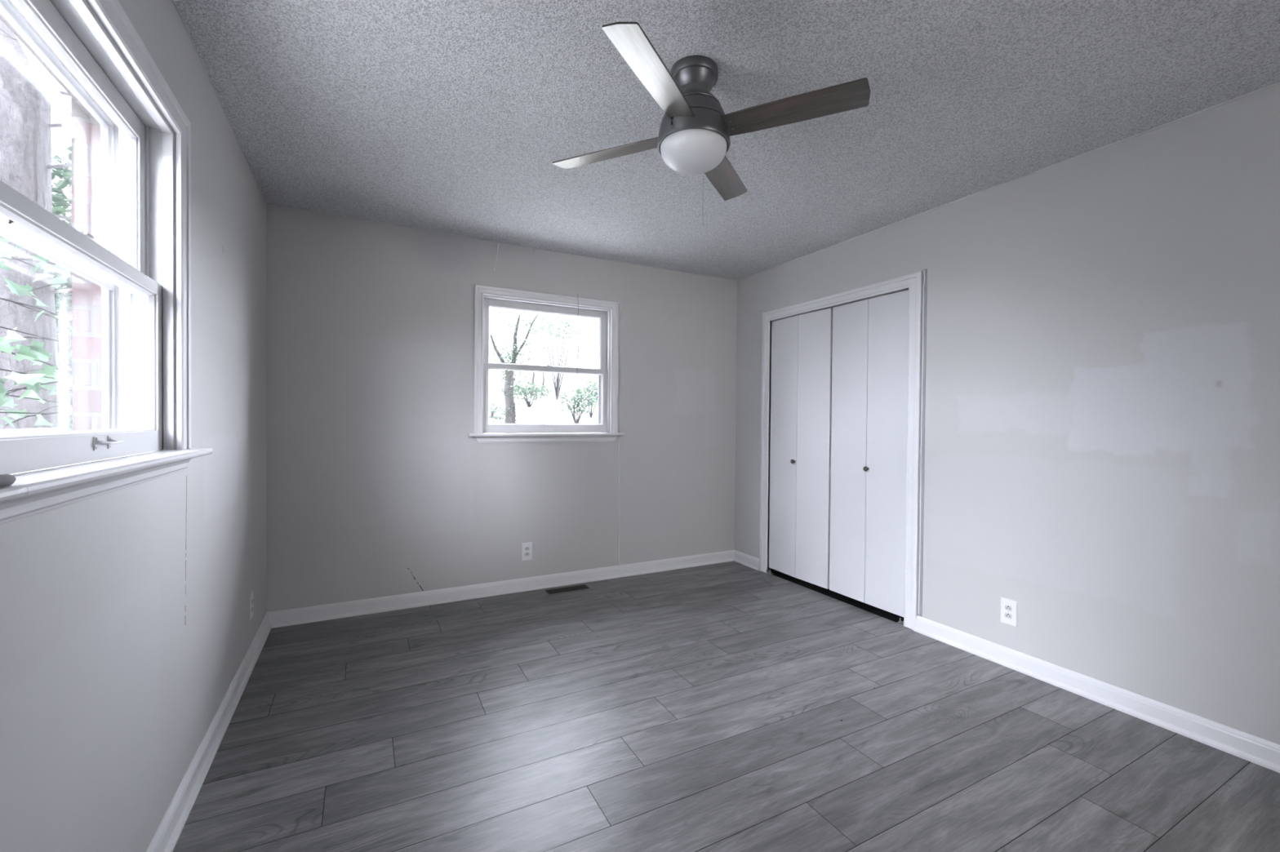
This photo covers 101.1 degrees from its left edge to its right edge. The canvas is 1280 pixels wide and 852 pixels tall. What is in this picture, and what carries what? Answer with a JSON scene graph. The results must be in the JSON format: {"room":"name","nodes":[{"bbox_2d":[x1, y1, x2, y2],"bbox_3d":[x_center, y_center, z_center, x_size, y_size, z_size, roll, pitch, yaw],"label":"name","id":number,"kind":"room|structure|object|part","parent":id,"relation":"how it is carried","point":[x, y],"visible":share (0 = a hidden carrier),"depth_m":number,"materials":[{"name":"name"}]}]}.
{"room":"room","nodes":[
{"label":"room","id":0,"kind":"room"},
{"bbox_2d":[0,13,102,431],"bbox_3d":[-0.997,0.233,0.430,0.110,3.150,6.180,0,1,-28],"label":"brick wall","id":1,"kind":"structure","parent":0,"point":[86,149],"depth_m":1.51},
{"bbox_2d":[16,36,82,139],"bbox_3d":[-1.671,-1.000,1.466,0.175,0.369,0.020,0,1,-28],"label":"trim","id":2,"kind":"structure","parent":1,"relation":"attached to","point":[45,77],"depth_m":1.47,"materials":[{"name":"white paint"}]},
{"bbox_2d":[0,0,266,851],"bbox_3d":[-1.176,-0.020,1.043,0.115,2.440,4.670,0,1,-28],"label":"wall","id":3,"kind":"structure","parent":0,"point":[126,628],"depth_m":1.42,"materials":[{"name":"paint"}]},
{"bbox_2d":[0,0,213,524],"bbox_3d":[-1.257,-0.397,1.105,0.337,1.087,1.169,0,1,-28],"label":"window","id":4,"kind":"structure","parent":3,"relation":"in","point":[141,266],"depth_m":1.42,"materials":[{"name":"white paint"}]},
{"bbox_2d":[0,473,16,487],"bbox_3d":[-0.833,0.079,0.620,0.018,0.018,0.308,0,1,-28],"label":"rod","id":5,"kind":"object","parent":4,"relation":"on","point":[6,480],"visible":1,"depth_m":0.74,"materials":[{"name":"grey metal"}]},
{"bbox_3d":[-1.289,-0.394,1.089,0.026,0.940,0.947,0,1,-28],"label":"storm frame","id":6,"kind":"part","parent":4,"relation":"part of","materials":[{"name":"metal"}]},
{"bbox_3d":[-1.238,-0.620,1.112,0.031,0.488,0.934,0,1,-28],"label":"sash","id":7,"kind":"part","parent":4,"relation":"part of","materials":[{"name":"white paint"}]},
{"bbox_3d":[-1.300,-0.378,1.083,0.241,1.048,1.023,0,1,-28],"label":"sill","id":8,"kind":"part","parent":4,"relation":"part of","materials":[{"name":"paint"}]},
{"bbox_3d":[-1.209,-0.166,1.134,0.030,0.486,0.951,0,1,-28],"label":"sash","id":9,"kind":"part","parent":4,"relation":"part of","materials":[{"name":"white paint"}]},
{"bbox_3d":[-1.158,-0.431,1.157,0.020,1.019,1.101,0,1,-28],"label":"casing","id":10,"kind":"part","parent":4,"relation":"part of","materials":[{"name":"white paint"}]},
{"bbox_2d":[146,612,271,851],"bbox_3d":[-1.123,1.155,1.090,0.026,0.088,4.440,0,1,-28],"label":"baseboard","id":11,"kind":"structure","parent":3,"relation":"attached to","point":[167,834],"depth_m":1.82,"materials":[{"name":"white paint"}]},
{"bbox_2d":[173,0,266,204],"bbox_3d":[-1.111,-1.239,1.052,0.006,0.005,4.430,0,1,-28],"label":"trim","id":12,"kind":"structure","parent":3,"relation":"attached to","point":[173,0],"depth_m":1.94,"materials":[{"name":"white paint"}]},
{"bbox_2d":[248,591,253,621],"bbox_3d":[-1.938,0.897,2.626,0.007,0.127,0.075,0,1,-28],"label":"wall outlet","id":13,"kind":"object","parent":3,"relation":"attached to","point":[251,596],"visible":1,"depth_m":2.60,"materials":[{"name":"white plastic"}]},
{"bbox_2d":[266,205,737,612],"bbox_3d":[-0.685,-0.049,3.871,3.378,2.440,0.115,0,1,-28],"label":"wall","id":14,"kind":"structure","parent":0,"point":[378,485],"depth_m":3.48,"materials":[{"name":"paint"}]},
{"bbox_2d":[267,550,733,628],"bbox_3d":[-0.662,1.127,3.822,3.378,0.088,0.026,0,1,-28],"label":"baseboard","id":15,"kind":"structure","parent":14,"relation":"attached to","point":[295,616],"depth_m":3.59,"materials":[{"name":"white paint"}]},
{"bbox_2d":[266,204,737,281],"bbox_3d":[-0.647,-1.266,3.803,3.372,0.009,0.010,0,1,-28],"label":"trim","id":16,"kind":"structure","parent":14,"relation":"attached to","point":[267,205],"depth_m":3.56,"materials":[{"name":"white paint"}]},
{"bbox_2d":[521,542,532,560],"bbox_3d":[-0.806,0.895,3.754,0.075,0.127,0.007,0,1,-28],"label":"wall outlet","id":17,"kind":"object","parent":14,"relation":"attached to","point":[526,548],"visible":1,"depth_m":3.75,"materials":[{"name":"white plastic"}]},
{"bbox_2d":[468,284,624,443],"bbox_3d":[-0.698,-0.419,3.908,1.144,1.074,0.337,0,1,-28],"label":"window","id":18,"kind":"structure","parent":14,"relation":"in","point":[486,297],"depth_m":3.82,"materials":[{"name":"white paint"}]},
{"bbox_3d":[-0.686,-0.648,3.888,0.934,0.488,0.031,0,1,-28],"label":"sash","id":19,"kind":"part","parent":18,"relation":"part of","materials":[{"name":"white paint"}]},
{"bbox_3d":[-0.673,-0.193,3.861,0.951,0.486,0.030,0,1,-28],"label":"sash","id":20,"kind":"part","parent":18,"relation":"part of","materials":[{"name":"white paint"}]},
{"bbox_2d":[577,303,578,398],"bbox_3d":[-0.458,-0.591,3.885,0.015,0.766,0.006,0,1,-28],"label":"blind cord","id":21,"kind":"object","parent":18,"relation":"hanging from","point":[578,304],"visible":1,"depth_m":3.88,"materials":[{"name":"white"}]},
{"bbox_3d":[-0.714,-0.422,3.940,0.947,0.940,0.026,0,1,-28],"label":"storm frame","id":22,"kind":"part","parent":18,"relation":"part of","materials":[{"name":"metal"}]},
{"bbox_2d":[614,299,621,565],"bbox_3d":[-0.167,0.055,4.066,0.069,2.055,0.020,0,1,-28],"label":"cable","id":23,"kind":"object","parent":14,"relation":"attached to","point":[615,300],"visible":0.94,"depth_m":4.08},
{"bbox_2d":[173,560,1279,851],"bbox_3d":[0.679,1.254,2.036,4.098,0.100,4.440,0,1,-28],"label":"floor","id":24,"kind":"structure","parent":0,"point":[700,708],"depth_m":1.99,"materials":[{"name":"grey laminate"}]},
{"bbox_2d":[540,583,593,596],"bbox_3d":[-0.521,1.170,3.769,0.353,0.006,0.147,0,1,-28],"label":"floor vent","id":25,"kind":"object","parent":24,"relation":"in","point":[584,587],"visible":1,"depth_m":3.76,"materials":[{"name":"metal"}]},
{"bbox_2d":[765,568,773,574],"bbox_3d":[1.042,1.164,4.218,0.036,0.034,0.050,0,1,-28],"label":"pivot bracket","id":26,"kind":"object","parent":24,"relation":"on","point":[767,571],"visible":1,"depth_m":4.23,"materials":[{"name":"metal"}]},
{"bbox_2d":[896,617,903,626],"bbox_3d":[1.583,1.181,3.184,0.036,0.034,0.050,0,1,-28],"label":"pivot bracket","id":27,"kind":"object","parent":24,"relation":"on","point":[901,623],"visible":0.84,"depth_m":3.19,"materials":[{"name":"metal"}]},
{"bbox_2d":[173,0,1279,280],"bbox_3d":[0.382,-1.312,1.839,3.608,0.150,4.670,0,1,-28],"label":"ceiling","id":28,"kind":"structure","parent":0,"point":[450,117],"depth_m":2.00,"materials":[{"name":"white paint"}]},
{"bbox_2d":[493,242,499,272],"bbox_3d":[-0.989,-1.160,3.621,0.042,0.212,0.015,0,1,-28],"label":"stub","id":29,"kind":"object","parent":28,"relation":"hanging from","point":[494,268],"visible":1,"depth_m":3.62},
{"bbox_2d":[552,22,870,226],"bbox_3d":[0.187,-0.985,1.839,0.861,0.507,0.861,0,1,-20],"label":"ceiling fan","id":30,"kind":"object","parent":28,"relation":"hanging from","point":[695,132],"visible":1,"depth_m":1.73,"materials":[{"name":"grey metal"}]},
{"bbox_3d":[-0.113,-1.025,1.982,0.466,0.006,0.108,1,14,25],"label":"blade","id":31,"kind":"part","parent":30,"relation":"part of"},
{"bbox_3d":[0.044,-1.019,1.538,0.108,0.006,0.466,15,7,25],"label":"blade","id":32,"kind":"part","parent":30,"relation":"part of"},
{"bbox_3d":[0.187,-0.939,1.839,0.231,0.082,0.231,0,1,-28],"label":"globe","id":33,"kind":"part","parent":30,"relation":"part of","materials":[{"name":"white glass"}]},
{"bbox_3d":[0.230,-0.855,1.924,0.007,0.247,0.005,0,1,-28],"label":"pull chain","id":34,"kind":"part","parent":30,"relation":"part of","materials":[{"name":"metal"}]},
{"bbox_3d":[0.331,-1.023,2.139,0.108,0.006,0.466,-13,-5,25],"label":"blade","id":35,"kind":"part","parent":30,"relation":"part of","materials":[{"name":"wood"}]},
{"bbox_3d":[0.488,-1.017,1.695,0.466,0.006,0.108,1,-12,25],"label":"blade","id":36,"kind":"part","parent":30,"relation":"part of","materials":[{"name":"brown wood"}]},
{"bbox_2d":[734,83,1279,745],"bbox_3d":[1.918,-0.013,2.664,0.115,2.440,4.670,0,1,-28],"label":"wall","id":37,"kind":"structure","parent":0,"point":[1102,459],"depth_m":2.29,"materials":[{"name":"paint"}]},
{"bbox_2d":[733,550,759,570],"bbox_3d":[0.896,1.133,4.459,0.026,0.088,0.345,0,1,-28],"label":"baseboard","id":38,"kind":"structure","parent":37,"relation":"attached to","point":[747,560],"depth_m":4.44,"materials":[{"name":"white paint"}]},
{"bbox_2d":[768,308,832,589],"bbox_3d":[1.180,0.157,3.956,0.073,1.972,0.607,0,1,-28],"label":"door","id":39,"kind":"structure","parent":37,"relation":"in","point":[802,345],"depth_m":3.92,"materials":[{"name":"white paint"}]},
{"bbox_2d":[759,271,922,630],"bbox_3d":[1.360,0.139,3.709,0.134,2.101,1.377,0,1,-28],"label":"door frame","id":40,"kind":"structure","parent":37,"relation":"attached to","point":[913,282],"depth_m":3.14,"materials":[{"name":"white paint"}]},
{"bbox_2d":[829,289,908,617],"bbox_3d":[1.468,0.166,3.414,0.066,1.972,0.588,0,1,-28],"label":"door","id":41,"kind":"structure","parent":37,"relation":"in","point":[869,362],"depth_m":3.40,"materials":[{"name":"white paint"}]},
{"bbox_3d":[1.460,0.277,3.395,0.034,0.033,0.033,0,1,-28],"label":"knob","id":42,"kind":"part","parent":41,"relation":"part of","materials":[{"name":"metal"}]},
{"bbox_2d":[918,270,924,614],"bbox_3d":[1.638,0.098,3.060,0.008,2.003,0.014,0,1,-28],"label":"cable","id":43,"kind":"object","parent":37,"relation":"attached to","point":[923,270],"visible":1,"depth_m":3.06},
{"bbox_2d":[917,268,927,617],"bbox_3d":[1.643,0.101,3.062,0.004,2.018,0.028,0,1,-28],"label":"trim","id":44,"kind":"structure","parent":37,"relation":"attached to","point":[926,270],"depth_m":3.06,"materials":[{"name":"white wood"}]},
{"bbox_2d":[1000,596,1017,626],"bbox_3d":[1.855,0.936,2.649,0.007,0.127,0.075,0,1,-28],"label":"wall outlet","id":45,"kind":"object","parent":37,"relation":"attached to","point":[1008,607],"visible":1,"depth_m":2.64,"materials":[{"name":"white plastic"}]},
{"bbox_2d":[1004,613,1012,618],"bbox_3d":[1.853,0.955,2.648,0.002,0.024,0.034,0,1,-28],"label":"socket","id":46,"kind":"object","parent":45,"relation":"attached to","point":[1007,615],"depth_m":2.65,"materials":[{"name":"plastic"}]},
{"bbox_2d":[1004,604,1012,611],"bbox_3d":[1.853,0.916,2.647,0.002,0.024,0.034,0,1,-28],"label":"socket","id":47,"kind":"object","parent":45,"relation":"attached to","point":[1007,607],"depth_m":2.65,"materials":[{"name":"plastic"}]},
{"bbox_2d":[738,81,1279,280],"bbox_3d":[1.877,-1.231,2.617,0.013,0.011,4.430,0,1,-28],"label":"trim","id":48,"kind":"structure","parent":37,"relation":"attached to","point":[1252,92],"depth_m":2.41,"materials":[{"name":"white paint"}]},
{"bbox_2d":[913,615,1279,773],"bbox_3d":[2.245,1.175,1.883,0.026,0.088,2.720,0,1,-28],"label":"baseboard","id":49,"kind":"structure","parent":37,"relation":"attached to","point":[1259,751],"depth_m":2.25,"materials":[{"name":"white paint"}]},
{"label":"outside","id":50,"kind":"structure","parent":0,"visible":0},
{"bbox_2d":[488,395,597,433],"bbox_3d":[0.271,0.420,9.180,70.000,2.578,60.000,0,1,-28],"label":"ground","id":51,"kind":"structure","parent":50,"point":[544,411],"depth_m":14.15,"materials":[{"name":"white snow"}]},
{"bbox_2d":[0,18,71,434],"bbox_3d":[-5.312,-2.538,5.467,3.312,8.500,1.547,0,1,-37],"label":"tree","id":52,"kind":"object","parent":51,"relation":"on","point":[26,126],"visible":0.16,"depth_m":4.93,"materials":[{"name":"green plant"}]},
{"bbox_2d":[0,28,72,434],"bbox_3d":[-3.767,-0.824,1.211,1.437,5.200,3.946,1,1,38],"label":"maple tree","id":53,"kind":"object","parent":51,"relation":"on","point":[34,381],"visible":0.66,"depth_m":2.54,"materials":[{"name":"green plant"}]},
{"bbox_2d":[51,146,72,431],"bbox_3d":[-9.795,-1.334,9.059,3.364,6.857,3.162,1,1,6],"label":"shrub","id":54,"kind":"object","parent":51,"relation":"on","point":[65,329],"visible":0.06,"depth_m":8.62,"materials":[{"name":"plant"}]},
{"bbox_2d":[488,400,505,422],"bbox_3d":[-3.713,-0.295,12.968,1.107,0.702,1.014,1,1,9],"label":"bush","id":55,"kind":"object","parent":51,"relation":"on","point":[492,411],"visible":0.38,"depth_m":12.89,"materials":[{"name":"green plant"}]},
{"bbox_2d":[529,371,534,395],"bbox_3d":[-3.975,-1.415,19.345,0.246,1.248,0.248,0,1,-28],"label":"bare trunk","id":56,"kind":"object","parent":51,"relation":"on","point":[533,374],"visible":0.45,"depth_m":19.33,"materials":[{"name":"grey plant"}]},
{"bbox_2d":[513,382,553,407],"bbox_3d":[-3.029,-0.840,14.457,1.291,0.760,1.132,0,1,-28],"label":"bush","id":57,"kind":"object","parent":51,"relation":"on","point":[536,390],"visible":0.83,"depth_m":14.37,"materials":[{"name":"green plant"}]},
{"bbox_2d":[488,311,583,423],"bbox_3d":[-2.780,-1.379,12.074,2.063,3.727,2.128,1,1,34],"label":"forked tree","id":58,"kind":"object","parent":51,"relation":"on","point":[510,415],"visible":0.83,"depth_m":11.94,"materials":[{"name":"grey plant"}]},
{"bbox_2d":[540,364,544,395],"bbox_3d":[-3.739,-1.573,20.121,0.168,1.546,0.183,0,1,-28],"label":"bare trunk","id":59,"kind":"object","parent":51,"relation":"on","point":[543,383],"visible":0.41,"depth_m":20.10,"materials":[{"name":"grey plant"}]},
{"bbox_2d":[531,317,585,399],"bbox_3d":[-2.473,-2.027,16.028,1.748,2.546,1.248,0,1,-28],"label":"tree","id":60,"kind":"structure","parent":51,"relation":"on","point":[557,383],"depth_m":16.02,"materials":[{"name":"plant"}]},
{"bbox_2d":[555,389,597,423],"bbox_3d":[-1.586,-0.449,13.403,1.067,0.971,1.105,0,1,-28],"label":"bush","id":61,"kind":"object","parent":51,"relation":"on","point":[564,397],"visible":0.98,"depth_m":13.29,"materials":[{"name":"green plant"}]},
{"bbox_2d":[573,381,598,417],"bbox_3d":[-1.337,-0.700,14.331,0.952,1.053,1.054,0,1,-28],"label":"bush","id":62,"kind":"object","parent":51,"relation":"on","point":[594,388],"visible":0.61,"depth_m":14.24,"materials":[{"name":"green plant"}]}
]}

